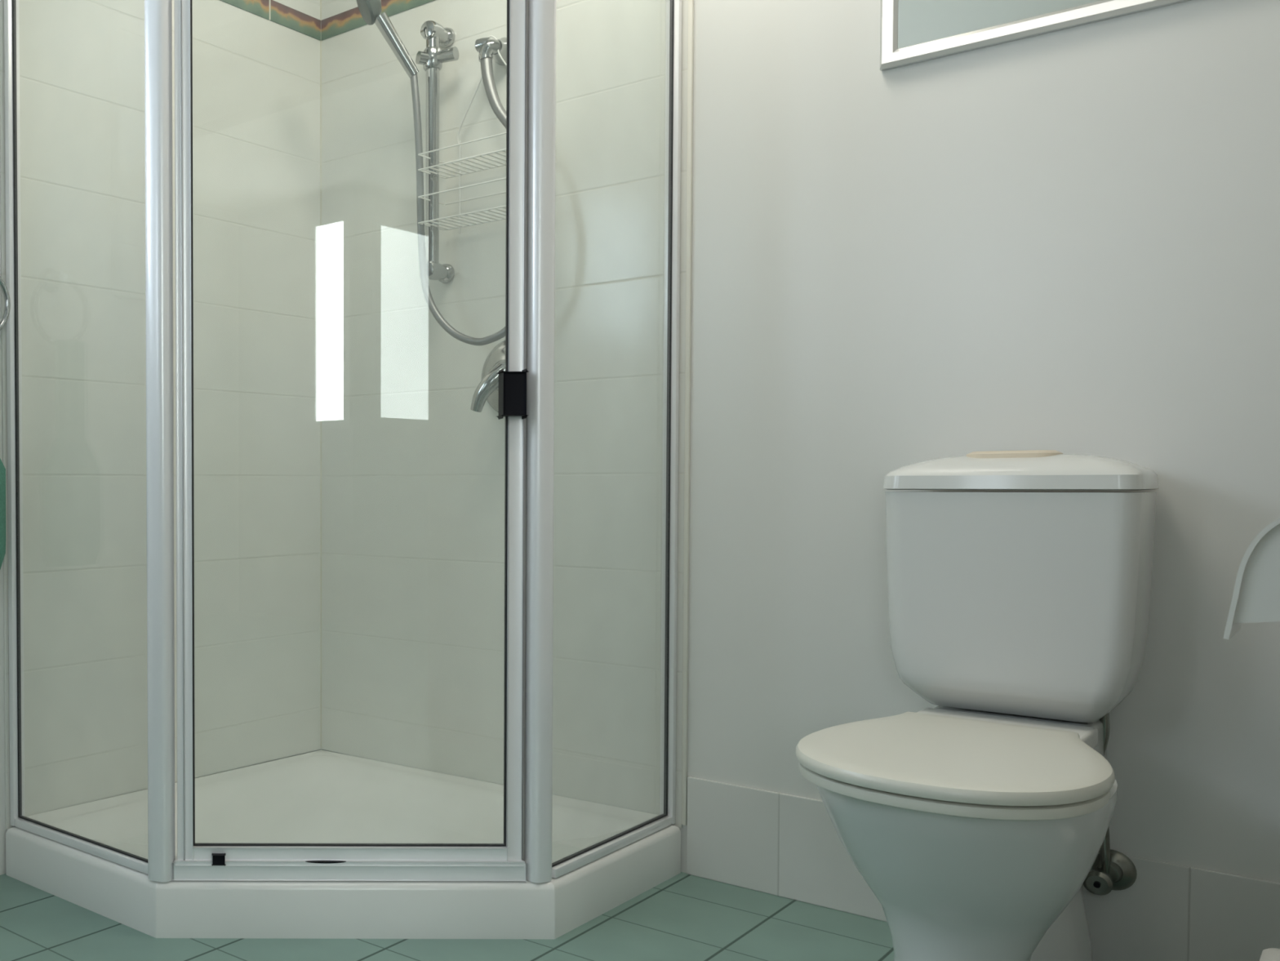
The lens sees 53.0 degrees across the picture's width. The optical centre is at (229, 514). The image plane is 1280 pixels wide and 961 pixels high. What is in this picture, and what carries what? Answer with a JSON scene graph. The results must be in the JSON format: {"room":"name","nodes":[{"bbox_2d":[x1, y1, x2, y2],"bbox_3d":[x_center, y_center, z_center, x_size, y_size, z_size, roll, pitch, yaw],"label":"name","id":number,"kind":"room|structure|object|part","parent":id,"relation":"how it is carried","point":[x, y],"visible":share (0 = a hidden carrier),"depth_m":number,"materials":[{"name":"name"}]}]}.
{"room":"bathroom","nodes":[
{"label":"bathroom","id":0,"kind":"room"},
{"bbox_2d":[0,0,320,875],"bbox_3d":[-0.975,-0.468,1.861,3.300,2.400,0.104,-2,2,-45],"label":"wall","id":1,"kind":"structure","parent":0,"point":[256,78],"depth_m":2.57,"materials":[{"name":"beige tile"}]},
{"bbox_2d":[0,276,10,330],"bbox_3d":[-0.488,-0.417,2.238,0.143,0.162,0.052,-2,2,-45],"label":"towel ring","id":2,"kind":"object","parent":1,"relation":"attached to","point":[6,294],"visible":1,"depth_m":2.27,"materials":[{"name":"silver metal"}]},
{"bbox_2d":[0,458,5,568],"bbox_3d":[-0.489,-0.119,2.219,0.148,0.455,0.042,-2,2,-45],"label":"hand towel","id":3,"kind":"object","parent":2,"relation":"hanging from","point":[2,470],"visible":1,"depth_m":2.26,"materials":[{"name":"fabric"}]},
{"bbox_2d":[219,0,320,40],"bbox_3d":[-0.112,-1.213,2.624,0.956,0.050,0.006,-2,2,-45],"label":"trim","id":4,"kind":"structure","parent":1,"relation":"attached to","point":[273,11],"depth_m":2.86,"materials":[{"name":"tile"}]},
{"bbox_2d":[0,871,893,960],"bbox_3d":[0.711,0.847,-0.657,4.700,0.100,6.100,-2,2,-45],"label":"floor","id":5,"kind":"structure","parent":0,"point":[685,917],"depth_m":1.99,"materials":[{"name":"green tile"}]},
{"bbox_2d":[5,749,680,938],"bbox_3d":[0.226,0.663,2.336,0.963,0.107,0.948,-2,2,-45],"label":"shower tray","id":6,"kind":"object","parent":5,"relation":"on","point":[320,795],"visible":0.64,"depth_m":2.23,"materials":[{"name":"white ceramic"}]},
{"bbox_2d":[4,0,682,882],"bbox_3d":[0.224,-0.351,2.142,1.331,1.956,0.384,0,2,0],"label":"shower frame","id":7,"kind":"object","parent":6,"relation":"on","point":[526,384],"visible":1,"depth_m":2.00,"materials":[{"name":"silver metal"}]},
{"bbox_3d":[-0.274,0.616,2.192,0.026,0.016,0.414,-2,2,-45],"label":"rail","id":8,"kind":"part","parent":7,"relation":"part of","materials":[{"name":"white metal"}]},
{"bbox_3d":[-0.120,-0.347,2.004,0.045,1.954,0.041,1,2,25],"label":"corner post","id":9,"kind":"part","parent":7,"relation":"part of","materials":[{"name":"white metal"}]},
{"bbox_3d":[0.203,-0.360,1.999,0.596,1.915,0.030,0,2,1],"label":"door","id":10,"kind":"part","parent":7,"relation":"part of","materials":[{"name":"clear glass"}]},
{"bbox_3d":[0.205,0.612,2.026,0.610,0.038,0.038,0,2,1],"label":"rail","id":11,"kind":"part","parent":7,"relation":"part of","materials":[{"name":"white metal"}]},
{"bbox_3d":[0.476,-0.203,1.973,0.049,0.083,0.037,0,2,1],"label":"handle","id":12,"kind":"part","parent":7,"relation":"part of","materials":[{"name":"black plastic"}]},
{"bbox_3d":[0.529,-0.348,1.995,0.045,1.954,0.041,-1,2,-24],"label":"corner post","id":13,"kind":"part","parent":7,"relation":"part of","materials":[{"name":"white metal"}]},
{"bbox_3d":[0.713,0.614,2.184,0.450,0.016,0.026,-2,2,-45],"label":"rail","id":14,"kind":"part","parent":7,"relation":"part of","materials":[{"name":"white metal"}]},
{"bbox_2d":[795,449,1159,960],"bbox_3d":[1.053,0.319,1.655,0.716,0.828,0.358,-2,2,-45],"label":"toilet","id":15,"kind":"object","parent":5,"relation":"on","point":[977,820],"visible":0.99,"depth_m":1.68,"materials":[{"name":"white ceramic"}]},
{"bbox_3d":[0.968,0.341,1.563,0.457,0.016,0.341,-2,2,-45],"label":"seat","id":16,"kind":"part","parent":15,"relation":"part of","materials":[{"name":"beige plastic"}]},
{"bbox_3d":[0.968,0.320,1.563,0.466,0.023,0.348,-2,2,-45],"label":"lid","id":17,"kind":"part","parent":15,"relation":"part of","materials":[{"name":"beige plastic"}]},
{"bbox_3d":[1.233,-0.067,1.836,0.190,0.056,0.339,-2,2,-45],"label":"cistern lid","id":18,"kind":"part","parent":15,"relation":"part of","materials":[{"name":"white ceramic"}]},
{"bbox_2d":[1259,947,1279,960],"bbox_3d":[1.320,0.641,1.408,0.087,0.194,0.124,-2,2,-45],"label":"waste bin","id":19,"kind":"object","parent":5,"relation":"on","point":[1270,953],"visible":1,"depth_m":1.45,"materials":[{"name":"white plastic"}]},
{"bbox_2d":[320,0,1279,882],"bbox_3d":[0.984,-0.484,2.296,0.104,2.400,2.240,-2,2,-45],"label":"wall","id":20,"kind":"structure","parent":0,"point":[1067,241],"depth_m":2.18,"materials":[{"name":"white paint"}]},
{"bbox_2d":[320,0,321,747],"bbox_3d":[0.232,-0.452,2.983,0.006,2.100,0.006,-2,2,-45],"label":"trim","id":21,"kind":"structure","parent":20,"relation":"attached to","point":[320,0],"depth_m":2.98,"materials":[{"name":"beige tile"}]},
{"bbox_2d":[320,0,435,40],"bbox_3d":[0.565,-1.215,2.624,0.006,0.050,0.946,-2,2,-45],"label":"trim","id":22,"kind":"structure","parent":20,"relation":"attached to","point":[350,20],"depth_m":2.88,"materials":[{"name":"tile"}]},
{"bbox_2d":[415,20,458,283],"bbox_3d":[0.478,-0.824,2.653,0.098,0.583,0.088,-2,2,-45],"label":"shower rail","id":23,"kind":"object","parent":20,"relation":"attached to","point":[432,59],"visible":0.95,"depth_m":2.65,"materials":[{"name":"silver metal"}]},
{"bbox_2d":[355,0,506,346],"bbox_3d":[0.481,-0.770,2.562,0.433,0.807,0.111,1,2,27],"label":"shower","id":24,"kind":"object","parent":23,"relation":"attached to","point":[370,11],"visible":0.66,"depth_m":2.62,"materials":[{"name":"silver metal"}]},
{"bbox_3d":[0.374,-1.053,2.629,0.105,0.140,0.032,0,2,-11],"label":"handle","id":25,"kind":"part","parent":24,"relation":"part of","materials":[{"name":"silver metal"}]},
{"bbox_2d":[470,339,505,413],"bbox_3d":[0.597,-0.302,2.547,0.100,0.176,0.176,-2,2,-45],"label":"shower mixer","id":26,"kind":"object","parent":20,"relation":"attached to","point":[487,389],"visible":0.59,"depth_m":2.54,"materials":[{"name":"silver metal"}]},
{"bbox_3d":[0.568,-0.276,2.545,0.085,0.108,0.046,0,2,0],"label":"lever","id":27,"kind":"part","parent":26,"relation":"part of","materials":[{"name":"silver metal"}]},
{"bbox_3d":[0.610,-0.303,2.560,0.063,0.176,0.176,-2,2,-45],"label":"plate","id":28,"kind":"part","parent":26,"relation":"part of","materials":[{"name":"silver metal"}]},
{"bbox_2d":[474,37,506,66],"bbox_3d":[0.582,-1.019,2.560,0.072,0.060,0.071,-2,2,-45],"label":"outlet","id":29,"kind":"object","parent":20,"relation":"attached to","point":[486,46],"visible":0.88,"depth_m":2.54,"materials":[{"name":"silver metal"}]},
{"bbox_2d":[417,35,506,234],"bbox_3d":[0.556,-0.840,2.551,0.105,0.409,0.282,-2,2,-45],"label":"wire caddy","id":30,"kind":"object","parent":29,"relation":"hanging from","point":[459,160],"visible":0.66,"depth_m":2.59,"materials":[{"name":"white metal"}]},
{"bbox_2d":[417,177,506,231],"bbox_3d":[0.556,-0.680,2.555,0.105,0.061,0.282,-2,2,-45],"label":"shelf","id":31,"kind":"object","parent":30,"relation":"attached to","point":[460,215],"depth_m":2.59,"materials":[{"name":"white metal"}]},
{"bbox_2d":[417,132,506,178],"bbox_3d":[0.556,-0.786,2.552,0.105,0.037,0.282,-2,2,-45],"label":"shelf","id":32,"kind":"object","parent":30,"relation":"attached to","point":[459,160],"depth_m":2.58,"materials":[{"name":"white metal"}]},
{"bbox_3d":[0.596,-1.019,2.566,0.044,0.060,0.060,-2,2,-45],"label":"wall plate","id":33,"kind":"part","parent":29,"relation":"part of","materials":[{"name":"silver metal"}]},
{"bbox_2d":[681,0,693,825],"bbox_3d":[0.903,-0.433,2.304,0.008,2.102,0.009,-2,2,-45],"label":"trim","id":34,"kind":"structure","parent":20,"relation":"attached to","point":[691,2],"depth_m":2.31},
{"bbox_2d":[686,776,1279,960],"bbox_3d":[1.289,0.627,1.947,0.006,0.195,1.076,-2,2,-45],"label":"baseboard","id":35,"kind":"structure","parent":20,"relation":"attached to","point":[788,846],"depth_m":2.10,"materials":[{"name":"white tile"}]},
{"bbox_2d":[880,0,1190,71],"bbox_3d":[1.383,-1.147,1.789,0.019,0.750,0.702,-2,2,-45],"label":"wall mirror","id":36,"kind":"object","parent":20,"relation":"attached to","point":[912,31],"visible":1,"depth_m":1.95,"materials":[{"name":"silver metal"}]},
{"bbox_2d":[897,0,1102,48],"bbox_3d":[1.385,-1.147,1.791,0.006,0.698,0.650,-2,2,-45],"label":"mirror glass","id":37,"kind":"object","parent":36,"relation":"attached to","point":[922,24],"depth_m":1.95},
{"bbox_2d":[1099,711,1109,755],"bbox_3d":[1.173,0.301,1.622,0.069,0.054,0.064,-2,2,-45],"label":"pipe","id":38,"kind":"object","parent":20,"relation":"attached to","point":[1104,720],"depth_m":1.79,"materials":[{"name":"silver metal"}]},
{"bbox_2d":[1083,825,1137,895],"bbox_3d":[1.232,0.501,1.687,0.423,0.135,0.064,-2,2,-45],"label":"valve","id":39,"kind":"object","parent":20,"relation":"attached to","point":[1111,869],"depth_m":1.82,"materials":[{"name":"silver metal"}]},
{"bbox_3d":[1.351,0.568,1.818,0.045,0.038,0.038,-2,2,-45],"label":"knob","id":40,"kind":"part","parent":39,"relation":"part of","materials":[{"name":"silver metal"}]},
{"bbox_3d":[1.377,0.558,1.831,0.030,0.064,0.064,-2,2,-45],"label":"wall plate","id":41,"kind":"part","parent":39,"relation":"part of","materials":[{"name":"silver metal"}]},
{"bbox_3d":[1.148,-0.448,0.953,1.560,2.400,0.100,-2,2,-45],"label":"wall","id":42,"kind":"structure","parent":0,"visible":0},
{"bbox_2d":[1222,518,1279,639],"bbox_3d":[1.260,0.065,1.303,0.130,0.157,0.223,-2,2,-45],"label":"toilet roll holder","id":43,"kind":"object","parent":42,"relation":"attached to","point":[1255,597],"visible":1,"depth_m":1.32,"materials":[{"name":"white plastic"}]}
]}

